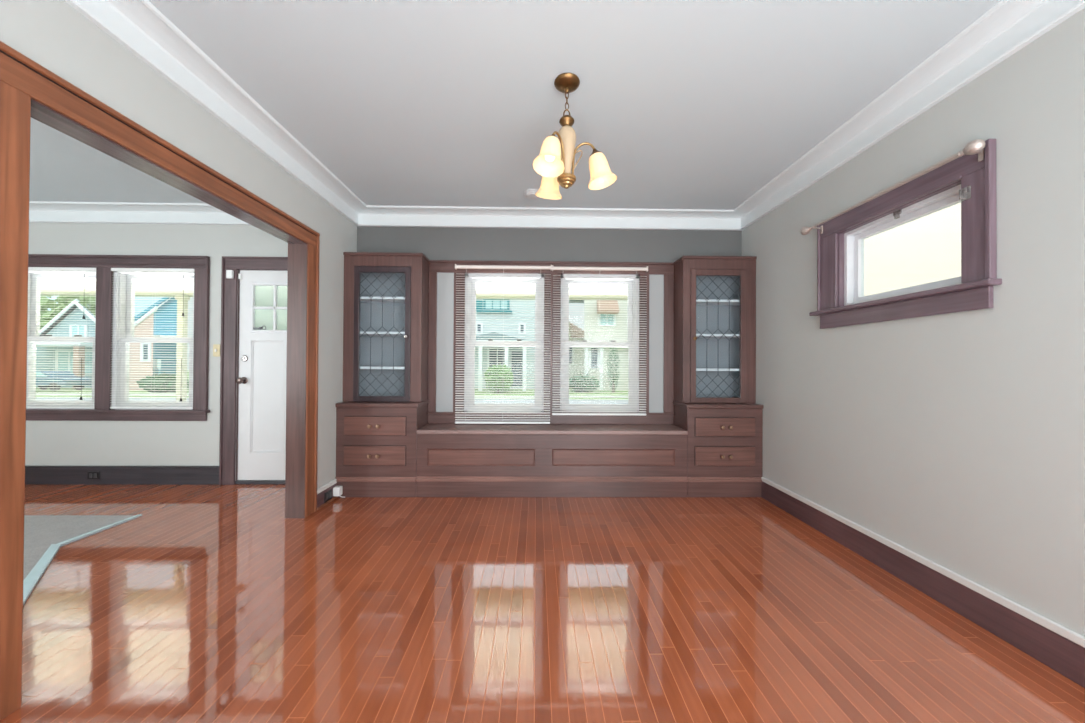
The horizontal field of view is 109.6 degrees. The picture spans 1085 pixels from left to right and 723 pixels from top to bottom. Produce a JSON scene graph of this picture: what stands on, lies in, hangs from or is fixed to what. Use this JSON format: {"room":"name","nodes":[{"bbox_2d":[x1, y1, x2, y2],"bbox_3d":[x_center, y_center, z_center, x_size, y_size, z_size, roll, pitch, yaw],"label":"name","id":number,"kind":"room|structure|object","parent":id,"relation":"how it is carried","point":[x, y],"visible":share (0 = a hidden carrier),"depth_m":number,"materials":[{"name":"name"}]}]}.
{"room":"dining room","nodes":[
{"label":"dining room","id":0,"kind":"room"},
{"bbox_2d":[0,0,356,488],"bbox_3d":[-1.806,-0.152,0.727,0.120,2.615,5.910,0,0,-1],"label":"wall","id":1,"kind":"structure","parent":0,"point":[53,34],"depth_m":1.93,"materials":[{"name":"beige paint"}]},
{"bbox_2d":[0,41,319,720],"bbox_3d":[-1.822,0.076,2.083,0.166,2.179,1.844,0,0,-1],"label":"door frame","id":2,"kind":"structure","parent":1,"relation":"attached to","point":[24,83],"depth_m":1.36,"materials":[{"name":"brown wood"}]},
{"bbox_2d":[317,479,336,507],"bbox_3d":[-1.784,1.094,3.160,0.018,0.159,0.311,0,0,-1],"label":"baseboard","id":3,"kind":"structure","parent":1,"relation":"attached to","point":[321,491],"depth_m":3.10,"materials":[{"name":"white paint"}]},
{"bbox_2d":[317,496,337,510],"bbox_3d":[-1.778,1.163,3.160,0.030,0.020,0.311,0,0,-1],"label":"trim","id":4,"kind":"structure","parent":1,"relation":"attached to","point":[335,497],"depth_m":3.13,"materials":[{"name":"brown wood"}]},
{"bbox_2d":[324,489,331,502],"bbox_3d":[-1.770,1.112,3.169,0.009,0.080,0.106,0,0,-1],"label":"wall outlet","id":5,"kind":"object","parent":1,"relation":"attached to","point":[328,495],"visible":1,"depth_m":3.17,"materials":[{"name":"black plastic"}]},
{"bbox_2d":[333,486,344,497],"bbox_3d":[-1.739,1.121,3.276,0.076,0.103,0.063,0,0,-1],"label":"plug adapter","id":6,"kind":"object","parent":5,"relation":"attached to","point":[337,490],"visible":1,"depth_m":3.25,"materials":[{"name":"white plastic"}]},
{"bbox_2d":[25,223,741,480],"bbox_3d":[-2.108,-0.132,3.754,8.405,2.615,0.166,0,0,-1],"label":"wall","id":7,"kind":"structure","parent":0,"point":[48,443],"depth_m":3.67,"materials":[{"name":"beige paint"}]},
{"bbox_2d":[26,271,95,408],"bbox_3d":[-4.618,-0.218,3.702,0.778,1.350,0.120,0,0,-1],"label":"window","id":8,"kind":"structure","parent":7,"relation":"in","point":[55,274],"depth_m":3.69,"materials":[{"name":"white plastic"}]},
{"bbox_2d":[87,472,99,478],"bbox_3d":[-4.235,1.076,3.611,0.110,0.070,0.010,0,0,-1],"label":"wall outlet","id":9,"kind":"object","parent":7,"relation":"attached to","point":[90,475],"visible":1,"depth_m":3.61,"materials":[{"name":"black plastic"}]},
{"bbox_2d":[26,254,209,420],"bbox_3d":[-4.158,-0.224,3.680,1.982,1.569,0.180,0,0,-1],"label":"window","id":10,"kind":"structure","parent":7,"relation":"in","point":[164,275],"depth_m":3.63,"materials":[{"name":"brown wood"}]},
{"bbox_2d":[26,267,95,408],"bbox_3d":[-4.616,-0.224,3.626,0.768,1.335,0.050,0,0,-1],"label":"mini blind","id":11,"kind":"object","parent":10,"relation":"attached to","point":[29,268],"visible":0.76,"depth_m":3.63,"materials":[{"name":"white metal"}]},
{"bbox_2d":[110,268,194,408],"bbox_3d":[-3.706,-0.218,3.641,0.777,1.335,0.050,0,0,-1],"label":"mini blind","id":12,"kind":"object","parent":10,"relation":"attached to","point":[144,406],"visible":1,"depth_m":3.64,"materials":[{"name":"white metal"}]},
{"bbox_2d":[25,466,218,484],"bbox_3d":[-4.611,1.073,3.613,3.109,0.177,0.030,0,0,-1],"label":"baseboard","id":13,"kind":"structure","parent":7,"relation":"attached to","point":[34,475],"depth_m":3.62,"materials":[{"name":"brown wood"}]},
{"bbox_2d":[29,201,249,224],"bbox_3d":[-3.981,-1.405,0.701,4.245,0.135,5.910,0,0,-1],"label":"crown molding","id":14,"kind":"structure","parent":7,"relation":"attached to","point":[39,211],"depth_m":3.63,"materials":[{"name":"white paint"}]},
{"bbox_2d":[213,344,219,356],"bbox_3d":[-3.112,-0.105,3.651,0.066,0.116,0.020,0,0,-1],"label":"light switch","id":15,"kind":"object","parent":7,"relation":"attached to","point":[216,347],"visible":1,"depth_m":3.65,"materials":[{"name":"beige plastic"}]},
{"bbox_2d":[226,270,241,278],"bbox_3d":[-2.938,-0.827,3.647,0.117,0.080,0.040,0,0,-22],"label":"sensor","id":16,"kind":"object","parent":7,"relation":"attached to","point":[229,273],"visible":1,"depth_m":3.62,"materials":[{"name":"white plastic"}]},
{"bbox_2d":[219,256,287,484],"bbox_3d":[-2.495,0.088,3.653,1.120,2.170,0.032,0,0,-1],"label":"door frame","id":17,"kind":"structure","parent":7,"relation":"attached to","point":[229,287],"depth_m":3.64,"materials":[{"name":"brown wood"}]},
{"bbox_2d":[235,270,287,483],"bbox_3d":[-2.484,0.147,3.718,0.877,2.053,0.223,0,0,-1],"label":"door","id":18,"kind":"structure","parent":7,"relation":"in","point":[262,294],"depth_m":3.68,"materials":[{"name":"white paint"}]},
{"bbox_2d":[464,273,543,411],"bbox_3d":[-0.369,-0.179,3.771,0.772,1.350,0.120,0,0,-1],"label":"window","id":19,"kind":"structure","parent":7,"relation":"in","point":[509,277],"depth_m":3.73,"materials":[{"name":"white plastic"}]},
{"bbox_2d":[427,260,674,424],"bbox_3d":[0.089,-0.180,3.753,2.370,1.568,0.170,0,0,-1],"label":"window","id":20,"kind":"structure","parent":7,"relation":"in","point":[564,276],"depth_m":3.70,"materials":[{"name":"brown wood"}]},
{"bbox_2d":[455,264,551,423],"bbox_3d":[-0.375,-0.166,3.655,0.922,1.517,0.044,0,0,-1],"label":"mini blind","id":21,"kind":"object","parent":20,"relation":"attached to","point":[505,421],"visible":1,"depth_m":3.65,"materials":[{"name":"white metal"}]},
{"bbox_2d":[552,265,647,415],"bbox_3d":[0.548,-0.199,3.670,0.920,1.429,0.044,0,0,-1],"label":"mini blind","id":22,"kind":"object","parent":20,"relation":"attached to","point":[553,267],"visible":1,"depth_m":3.67,"materials":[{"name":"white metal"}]},
{"bbox_2d":[29,0,1001,209],"bbox_3d":[-2.026,-1.521,0.738,8.455,0.120,6.220,0,0,-1],"label":"ceiling","id":23,"kind":"structure","parent":0,"point":[690,104],"depth_m":1.99,"materials":[{"name":"white paint"}]},
{"bbox_2d":[525,189,538,199],"bbox_3d":[-0.085,-1.411,3.244,0.136,0.041,0.136,0,0,-1],"label":"smoke detector","id":24,"kind":"object","parent":23,"relation":"attached to","point":[530,193],"visible":0.79,"depth_m":3.21,"materials":[{"name":"white plastic"}]},
{"bbox_2d":[532,73,616,199],"bbox_3d":[0.168,-1.164,1.975,0.432,0.551,0.468,0,0,-1],"label":"chandelier","id":25,"kind":"object","parent":23,"relation":"hanging from","point":[554,163],"visible":1,"depth_m":1.94,"materials":[{"name":"beige glass"}]},
{"bbox_2d":[557,125,575,172],"bbox_3d":[0.124,-1.071,1.970,0.096,0.256,0.096,0,0,-1],"label":"stem","id":26,"kind":"object","parent":25,"relation":"on","point":[567,140],"depth_m":1.94,"materials":[{"name":"beige ceramic"}]},
{"bbox_2d":[0,484,1084,722],"bbox_3d":[-2.040,1.183,0.663,8.355,0.060,6.010,0,0,-1],"label":"floor","id":27,"kind":"structure","parent":0,"point":[211,604],"depth_m":1.73,"materials":[{"name":"brown wood"}]},
{"bbox_2d":[23,514,141,604],"bbox_3d":[-3.828,1.138,0.952,3.590,0.014,3.845,0,0,-1],"label":"carpet","id":28,"kind":"object","parent":27,"relation":"on","point":[44,535],"visible":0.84,"depth_m":2.56,"materials":[{"name":"grey carpet"}]},
{"bbox_2d":[335,252,429,496],"bbox_3d":[-1.436,0.100,3.485,0.710,2.156,0.401,0,0,-1],"label":"china cabinet","id":29,"kind":"object","parent":27,"relation":"on","point":[381,412],"visible":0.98,"depth_m":3.44,"materials":[{"name":"brown wood"}]},
{"bbox_2d":[360,366,404,368],"bbox_3d":[-1.444,0.059,3.573,0.647,0.022,0.198,0,0,-1],"label":"shelf","id":30,"kind":"object","parent":29,"relation":"attached to","point":[361,367],"depth_m":3.47,"materials":[{"name":"white paint"}]},
{"bbox_2d":[360,331,404,335],"bbox_3d":[-1.442,-0.260,3.575,0.647,0.022,0.198,0,0,-1],"label":"shelf","id":31,"kind":"object","parent":29,"relation":"attached to","point":[393,333],"depth_m":3.53,"materials":[{"name":"white paint"}]},
{"bbox_2d":[360,296,404,302],"bbox_3d":[-1.440,-0.578,3.577,0.647,0.022,0.198,0,0,-1],"label":"shelf","id":32,"kind":"object","parent":29,"relation":"attached to","point":[363,299],"depth_m":3.51,"materials":[{"name":"white paint"}]},
{"bbox_2d":[416,424,687,496],"bbox_3d":[0.087,0.895,3.519,2.369,0.583,0.371,0,0,-1],"label":"window seat","id":33,"kind":"object","parent":27,"relation":"on","point":[454,460],"visible":1,"depth_m":3.35,"materials":[{"name":"brown wood"}]},
{"bbox_2d":[673,256,763,496],"bbox_3d":[1.605,0.117,3.534,0.682,2.156,0.401,0,0,-1],"label":"china cabinet","id":34,"kind":"object","parent":27,"relation":"on","point":[714,401],"visible":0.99,"depth_m":3.49,"materials":[{"name":"brown wood"}]},
{"bbox_2d":[696,368,739,370],"bbox_3d":[1.611,0.077,3.622,0.619,0.022,0.198,0,0,-1],"label":"shelf","id":35,"kind":"object","parent":34,"relation":"attached to","point":[697,369],"depth_m":3.52,"materials":[{"name":"white paint"}]},
{"bbox_2d":[696,334,739,337],"bbox_3d":[1.612,-0.242,3.624,0.619,0.022,0.198,0,0,-1],"label":"shelf","id":36,"kind":"object","parent":34,"relation":"attached to","point":[697,335],"depth_m":3.53,"materials":[{"name":"white paint"}]},
{"bbox_2d":[696,299,739,304],"bbox_3d":[1.614,-0.560,3.627,0.619,0.022,0.198,0,0,-1],"label":"shelf","id":37,"kind":"object","parent":34,"relation":"attached to","point":[700,301],"depth_m":3.56,"materials":[{"name":"white paint"}]},
{"bbox_2d":[864,203,960,295],"bbox_3d":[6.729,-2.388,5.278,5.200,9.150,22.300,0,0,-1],"label":"window pane","id":38,"kind":"structure","parent":0,"point":[926,249],"depth_m":4.44,"materials":[{"name":"white glass"}]},
{"bbox_2d":[742,8,1084,636],"bbox_3d":[2.068,-0.130,0.790,0.150,2.615,5.910,0,0,-1],"label":"wall","id":39,"kind":"structure","parent":0,"point":[957,440],"depth_m":1.75,"materials":[{"name":"beige paint"}]},
{"bbox_2d":[64,0,1084,230],"bbox_3d":[0.131,-1.381,0.767,3.740,0.135,5.910,0,0,-1],"label":"crown molding","id":40,"kind":"structure","parent":39,"relation":"attached to","point":[138,26],"depth_m":2.17,"materials":[{"name":"white paint"}]},
{"bbox_2d":[809,139,1001,328],"bbox_3d":[2.014,-0.601,2.197,0.198,0.740,1.090,0,0,-1],"label":"window","id":41,"kind":"structure","parent":39,"relation":"in","point":[854,239],"depth_m":2.02,"materials":[{"name":"brown wood"}]},
{"bbox_2d":[800,139,984,234],"bbox_3d":[1.912,-0.933,2.223,0.083,0.080,1.130,0,0,-1],"label":"curtain rod","id":42,"kind":"object","parent":41,"relation":"attached to","point":[976,146],"visible":1,"depth_m":1.90,"materials":[{"name":"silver metal"}]},
{"bbox_2d":[959,185,970,201],"bbox_3d":[1.950,-0.776,1.770,0.018,0.060,0.040,0,0,-1],"label":"bracket","id":43,"kind":"object","parent":41,"relation":"attached to","point":[965,193],"visible":1,"depth_m":1.77,"materials":[{"name":"silver metal"}]},
{"bbox_2d":[761,477,1084,687],"bbox_3d":[1.980,1.086,0.600,0.018,0.179,5.552,0,0,-1],"label":"baseboard","id":44,"kind":"structure","parent":39,"relation":"attached to","point":[1054,645],"depth_m":1.81,"materials":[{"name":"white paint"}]},
{"label":"outside","id":45,"kind":"structure","parent":0,"visible":0},
{"bbox_2d":[36,372,627,398],"bbox_3d":[-16.112,2.670,67.530,150.000,0.300,124.400,0,0,-1],"label":"lawn","id":46,"kind":"structure","parent":45,"point":[187,372],"depth_m":26.95,"materials":[{"name":"green plant"}]},
{"bbox_2d":[36,371,90,389],"bbox_3d":[-36.045,1.381,28.009,4.244,1.469,1.640,0,0,-1],"label":"car","id":47,"kind":"object","parent":46,"relation":"on","point":[36,371],"visible":0.36,"depth_m":27.44,"materials":[{"name":"blue paint"}]},
{"bbox_2d":[36,300,94,388],"bbox_3d":[-40.122,-1.425,32.364,11.200,7.100,5.800,0,0,-1],"label":"house","id":48,"kind":"structure","parent":46,"relation":"on","point":[69,305],"depth_m":31.34,"materials":[{"name":"grey"}]},
{"bbox_2d":[40,297,95,328],"bbox_3d":[-47.513,-2.870,39.474,6.893,10.024,6.645,0,0,-1],"label":"tree","id":49,"kind":"object","parent":46,"relation":"on","point":[59,298],"visible":0.06,"depth_m":37.57,"materials":[{"name":"green plant"}]},
{"bbox_2d":[129,307,156,389],"bbox_3d":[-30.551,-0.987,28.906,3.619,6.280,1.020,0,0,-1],"label":"house","id":50,"kind":"structure","parent":46,"relation":"on","point":[154,308],"depth_m":28.51,"materials":[{"name":"beige wood"}]},
{"bbox_2d":[134,296,176,375],"bbox_3d":[-32.050,-2.287,31.401,4.700,8.900,3.400,0,0,-1],"label":"house","id":51,"kind":"structure","parent":46,"relation":"on","point":[136,297],"depth_m":31.50,"materials":[{"name":"blue"}]},
{"bbox_2d":[136,372,188,391],"bbox_3d":[-26.633,1.532,27.031,2.749,1.552,2.779,0,0,-1],"label":"shrub","id":52,"kind":"object","parent":46,"relation":"on","point":[164,372],"visible":0.48,"depth_m":26.31,"materials":[{"name":"green plant"}]},
{"bbox_2d":[483,365,512,392],"bbox_3d":[-3.209,1.229,27.948,2.243,2.284,2.357,0,0,-1],"label":"round bush","id":53,"kind":"object","parent":46,"relation":"on","point":[488,371],"visible":0.57,"depth_m":27.53,"materials":[{"name":"green plant"}]},
{"bbox_2d":[475,299,534,390],"bbox_3d":[-4.312,-3.524,35.911,12.500,11.750,13.100,0,0,-1],"label":"house","id":54,"kind":"structure","parent":46,"relation":"on","point":[490,303],"depth_m":31.95,"materials":[{"name":"white"}]},
{"bbox_2d":[476,301,482,310],"bbox_3d":[-5.266,-4.683,31.934,0.550,0.900,0.080,0,0,-1],"label":"shutter","id":55,"kind":"structure","parent":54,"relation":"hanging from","point":[477,304],"depth_m":31.89,"materials":[{"name":"teal paint"}]},
{"bbox_2d":[569,322,583,377],"bbox_3d":[2.196,-1.382,50.154,8.000,7.750,9.000,0,0,-1],"label":"house","id":56,"kind":"structure","parent":46,"relation":"on","point":[570,327],"depth_m":46.06,"materials":[{"name":"beige"}]},
{"bbox_2d":[569,374,599,391],"bbox_3d":[3.072,1.723,29.209,2.590,1.604,2.598,0,0,-1],"label":"shrub","id":57,"kind":"object","parent":46,"relation":"on","point":[580,374],"visible":0.49,"depth_m":28.57,"materials":[{"name":"green plant"}]},
{"bbox_2d":[569,300,627,389],"bbox_3d":[8.874,-3.742,36.977,11.900,12.350,11.400,0,0,-1],"label":"house","id":58,"kind":"structure","parent":46,"relation":"on","point":[586,307],"depth_m":32.09,"materials":[{"name":"cream siding"},{"name":"reddish-brown shingle"},{"name":"glass"}]},
{"bbox_2d":[606,348,619,391],"bbox_3d":[5.465,0.523,29.586,1.106,3.706,1.081,0,0,-1],"label":"evergreen shrub","id":59,"kind":"object","parent":46,"relation":"on","point":[610,363],"visible":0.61,"depth_m":29.50,"materials":[{"name":"green plant"}]},
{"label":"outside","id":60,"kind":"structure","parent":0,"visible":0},
{"bbox_2d":[41,278,626,298],"bbox_3d":[-2.721,-1.033,4.700,9.900,0.175,1.729,0,0,-1],"label":"ceiling","id":61,"kind":"structure","parent":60,"point":[77,281],"depth_m":5.01,"materials":[{"name":"beige paint"}]},
{"bbox_2d":[40,294,626,299],"bbox_3d":[-2.735,-1.081,5.594,9.900,0.305,0.060,0,0,-1],"label":"fascia","id":62,"kind":"object","parent":61,"relation":"attached to","point":[41,294],"depth_m":5.54,"materials":[{"name":"white wood"}]},
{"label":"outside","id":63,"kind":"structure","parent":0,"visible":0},
{"bbox_3d":[-2.734,1.379,4.692,9.900,0.200,1.749,0,0,-1],"label":"floor","id":64,"kind":"structure","parent":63,"visible":0},
{"bbox_2d":[175,294,189,399],"bbox_3d":[-5.140,0.159,5.456,0.200,2.225,0.150,0,0,-1],"label":"porch post","id":65,"kind":"object","parent":64,"relation":"on","point":[180,300],"visible":0.36,"depth_m":5.42,"materials":[{"name":"white wood"}]},
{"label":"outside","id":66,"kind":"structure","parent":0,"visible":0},
{"bbox_2d":[36,393,627,397],"bbox_3d":[-15.414,2.196,24.638,150.000,0.020,1.400,0,0,-1],"label":"sidewalk","id":67,"kind":"structure","parent":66,"point":[36,393],"depth_m":24.69,"materials":[{"name":"concrete"}]},
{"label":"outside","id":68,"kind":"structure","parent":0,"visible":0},
{"bbox_2d":[35,398,627,403],"bbox_3d":[-15.326,2.162,19.238,150.000,0.010,7.000,0,0,-1],"label":"street","id":69,"kind":"structure","parent":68,"point":[36,398],"depth_m":21.58,"materials":[{"name":"grey asphalt"}]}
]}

